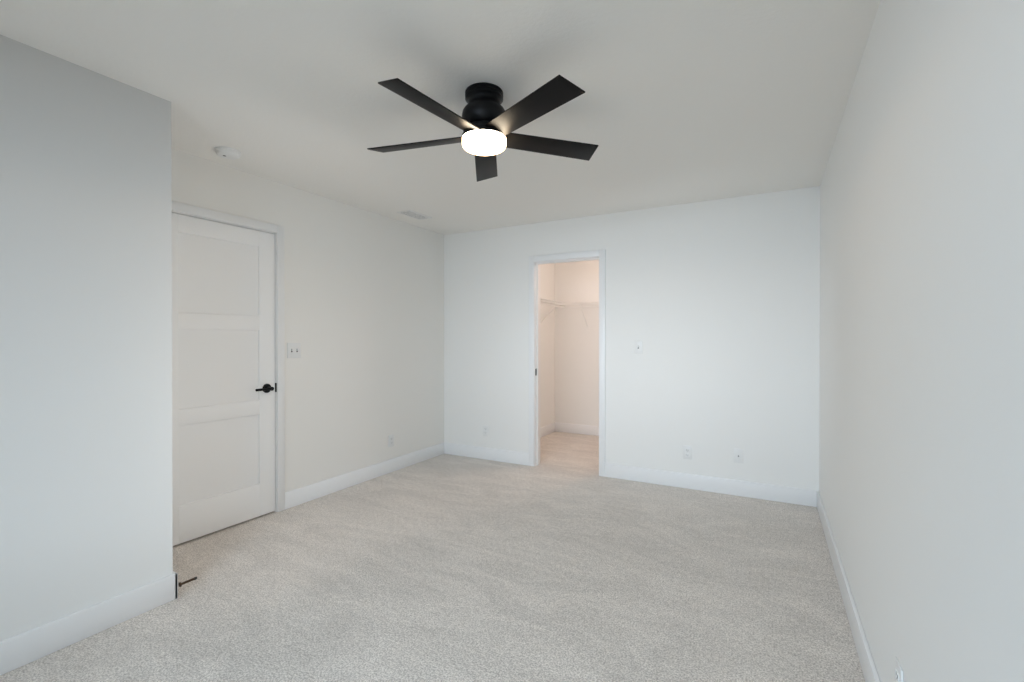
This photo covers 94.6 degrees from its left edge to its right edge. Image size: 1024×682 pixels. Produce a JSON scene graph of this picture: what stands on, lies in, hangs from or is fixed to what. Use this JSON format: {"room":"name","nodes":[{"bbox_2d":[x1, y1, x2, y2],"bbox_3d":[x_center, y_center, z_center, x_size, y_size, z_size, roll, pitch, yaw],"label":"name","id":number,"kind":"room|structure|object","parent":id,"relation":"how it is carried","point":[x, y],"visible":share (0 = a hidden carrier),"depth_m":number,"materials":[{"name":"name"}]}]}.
{"room":"empty bedroom","nodes":[
{"label":"empty bedroom","id":0,"kind":"room"},
{"bbox_2d":[0,35,172,641],"bbox_3d":[-2.446,0.052,1.625,0.738,2.421,1.944,0,0,29],"label":"wall","id":1,"kind":"structure","parent":0,"point":[86,517],"depth_m":2.00,"materials":[{"name":"paint"}]},
{"bbox_2d":[0,571,177,675],"bbox_3d":[-2.074,1.201,1.521,0.020,0.125,1.810,0,0,29],"label":"baseboard","id":2,"kind":"structure","parent":1,"relation":"attached to","point":[26,647],"depth_m":1.99,"materials":[{"name":"white paint"}]},
{"bbox_2d":[178,577,196,586],"bbox_3d":[-1.603,1.190,2.340,0.022,0.022,0.079,0,0,29],"label":"door stop","id":3,"kind":"object","parent":2,"relation":"attached to","point":[180,584],"visible":1,"depth_m":2.33,"materials":[{"name":"brown metal"}]},
{"bbox_2d":[171,148,443,491],"bbox_3d":[-1.499,0.042,4.000,0.120,2.421,3.135,0,0,29],"label":"wall","id":4,"kind":"structure","parent":0,"point":[364,320],"depth_m":4.03,"materials":[{"name":"white paint"}]},
{"bbox_2d":[172,213,274,545],"bbox_3d":[-1.926,0.233,3.126,0.161,2.023,0.763,0,0,29],"label":"door","id":5,"kind":"structure","parent":4,"relation":"in","point":[223,375],"depth_m":3.12,"materials":[{"name":"white paint"}]},
{"bbox_2d":[172,201,284,511],"bbox_3d":[-1.966,0.206,3.147,0.154,2.101,0.894,0,0,29],"label":"door frame","id":6,"kind":"structure","parent":4,"relation":"attached to","point":[210,215],"depth_m":3.46,"materials":[{"name":"white paint"}]},
{"bbox_2d":[287,343,300,357],"bbox_3d":[-1.649,0.072,3.584,0.016,0.115,0.116,0,0,29],"label":"light switch","id":7,"kind":"object","parent":4,"relation":"attached to","point":[293,350],"visible":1,"depth_m":3.58,"materials":[{"name":"white plastic"}]},
{"bbox_2d":[285,442,443,509],"bbox_3d":[-1.219,1.188,4.377,0.016,0.125,1.973,0,0,29],"label":"baseboard","id":8,"kind":"structure","parent":4,"relation":"attached to","point":[310,492],"depth_m":4.11,"materials":[{"name":"white paint"}]},
{"bbox_2d":[389,434,393,446],"bbox_3d":[-1.151,0.952,4.507,0.008,0.115,0.070,0,0,29],"label":"electrical outlet","id":9,"kind":"object","parent":4,"relation":"attached to","point":[391,440],"visible":1,"depth_m":4.50,"materials":[{"name":"white plastic"}]},
{"bbox_2d":[0,431,864,681],"bbox_3d":[0.041,1.307,3.049,3.741,0.100,6.820,0,0,29],"label":"floor","id":10,"kind":"structure","parent":0,"point":[563,561],"depth_m":2.38,"materials":[{"name":"beige carpet"}]},
{"bbox_2d":[0,0,879,234],"bbox_3d":[0.041,-1.215,3.038,3.741,0.100,6.820,0,0,29],"label":"ceiling","id":11,"kind":"structure","parent":0,"point":[677,102],"depth_m":2.14,"materials":[{"name":"white paint"}]},
{"bbox_2d":[215,146,240,159],"bbox_3d":[-1.740,-1.145,2.894,0.140,0.038,0.140,0,0,29],"label":"smoke detector","id":12,"kind":"object","parent":11,"relation":"attached to","point":[227,153],"visible":1,"depth_m":2.86,"materials":[{"name":"white plastic"}]},
{"bbox_2d":[397,210,431,219],"bbox_3d":[-0.900,-1.166,4.379,0.160,0.008,0.310,0,0,29],"label":"ceiling vent","id":13,"kind":"object","parent":11,"relation":"in","point":[414,214],"visible":1,"depth_m":4.35,"materials":[{"name":"white plastic"}]},
{"bbox_2d":[367,75,597,181],"bbox_3d":[-0.150,-1.028,2.181,1.133,0.266,1.113,0,0,29],"label":"ceiling fan","id":14,"kind":"object","parent":11,"relation":"hanging from","point":[487,123],"visible":1,"depth_m":2.12,"materials":[{"name":"black metal"}]},
{"bbox_2d":[540,263,554,427],"bbox_3d":[0.175,0.034,5.864,0.120,2.421,1.742,0,0,29],"label":"wall","id":15,"kind":"structure","parent":0,"point":[547,354],"depth_m":6.28,"materials":[{"name":"white paint"}]},
{"bbox_2d":[540,422,555,437],"bbox_3d":[0.198,1.182,5.765,0.020,0.125,1.583,0,0,29],"label":"baseboard","id":16,"kind":"structure","parent":15,"relation":"attached to","point":[550,428],"depth_m":6.25,"materials":[{"name":"white paint"}]},
{"bbox_2d":[555,260,598,425],"bbox_3d":[1.900,0.034,5.845,2.927,2.421,0.120,0,0,29],"label":"wall","id":17,"kind":"structure","parent":0,"point":[576,370],"depth_m":6.34,"materials":[{"name":"white paint"}]},
{"bbox_2d":[540,298,598,327],"bbox_3d":[1.496,-0.334,5.106,2.922,0.323,1.562,0,0,29],"label":"wire closet shelf","id":18,"kind":"object","parent":17,"relation":"attached to","point":[550,302],"visible":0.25,"depth_m":6.01,"materials":[{"name":"white metal"}]},
{"bbox_2d":[556,422,598,435],"bbox_3d":[1.867,1.182,5.789,2.927,0.125,0.020,0,0,29],"label":"baseboard","id":19,"kind":"structure","parent":17,"relation":"attached to","point":[560,427],"depth_m":6.32,"materials":[{"name":"white paint"}]},
{"bbox_2d":[444,186,819,490],"bbox_3d":[0.812,0.040,4.454,3.501,2.421,0.120,0,0,29],"label":"wall","id":20,"kind":"structure","parent":0,"point":[713,306],"depth_m":4.05,"materials":[{"name":"white paint"}]},
{"bbox_2d":[483,425,488,436],"bbox_3d":[-0.277,0.948,4.980,0.070,0.115,0.008,0,0,29],"label":"electrical outlet","id":21,"kind":"object","parent":20,"relation":"attached to","point":[485,430],"visible":1,"depth_m":4.98,"materials":[{"name":"white plastic"}]},
{"bbox_2d":[444,442,528,465],"bbox_3d":[-0.281,1.186,4.977,1.025,0.125,0.020,0,0,29],"label":"baseboard","id":22,"kind":"structure","parent":20,"relation":"attached to","point":[507,456],"depth_m":4.96,"materials":[{"name":"white paint"}]},
{"bbox_2d":[529,249,605,476],"bbox_3d":[0.547,0.203,4.600,0.786,2.093,0.154,0,0,29],"label":"trim","id":23,"kind":"structure","parent":20,"relation":"attached to","point":[535,262],"depth_m":4.70,"materials":[{"name":"white paint"}]},
{"bbox_2d":[634,341,641,353],"bbox_3d":[1.125,0.056,4.206,0.070,0.115,0.016,0,0,29],"label":"light switch","id":24,"kind":"object","parent":20,"relation":"attached to","point":[637,347],"visible":1,"depth_m":4.21,"materials":[{"name":"white plastic"}]},
{"bbox_2d":[683,445,691,459],"bbox_3d":[1.490,0.947,4.014,0.070,0.115,0.008,0,0,29],"label":"electrical outlet","id":25,"kind":"object","parent":20,"relation":"attached to","point":[687,452],"visible":1,"depth_m":4.01,"materials":[{"name":"white plastic"}]},
{"bbox_2d":[605,463,811,505],"bbox_3d":[1.578,1.190,3.963,1.638,0.125,0.016,0,0,29],"label":"baseboard","id":26,"kind":"structure","parent":20,"relation":"attached to","point":[785,494],"depth_m":3.91,"materials":[{"name":"white paint"}]},
{"bbox_2d":[734,448,742,462],"bbox_3d":[1.833,0.931,3.823,0.070,0.115,0.015,0,0,29],"label":"outlet","id":27,"kind":"object","parent":20,"relation":"attached to","point":[738,455],"visible":1,"depth_m":3.82,"materials":[{"name":"white plastic"}]},
{"bbox_2d":[819,0,1023,681],"bbox_3d":[1.630,0.050,2.175,0.120,2.421,6.820,0,0,29],"label":"wall","id":28,"kind":"structure","parent":0,"point":[921,435],"depth_m":1.10,"materials":[{"name":"white paint"}]},
{"bbox_2d":[812,490,879,681],"bbox_3d":[1.151,1.201,1.449,0.020,0.125,4.837,0,0,29],"label":"baseboard","id":29,"kind":"structure","parent":28,"relation":"attached to","point":[869,670],"depth_m":2.12,"materials":[{"name":"white paint"}]},
{"bbox_2d":[895,656,902,681],"bbox_3d":[1.100,0.974,1.344,0.008,0.115,0.070,0,0,29],"label":"electrical outlet","id":30,"kind":"object","parent":28,"relation":"attached to","point":[898,673],"visible":1,"depth_m":1.34,"materials":[{"name":"white plastic"}]}
]}

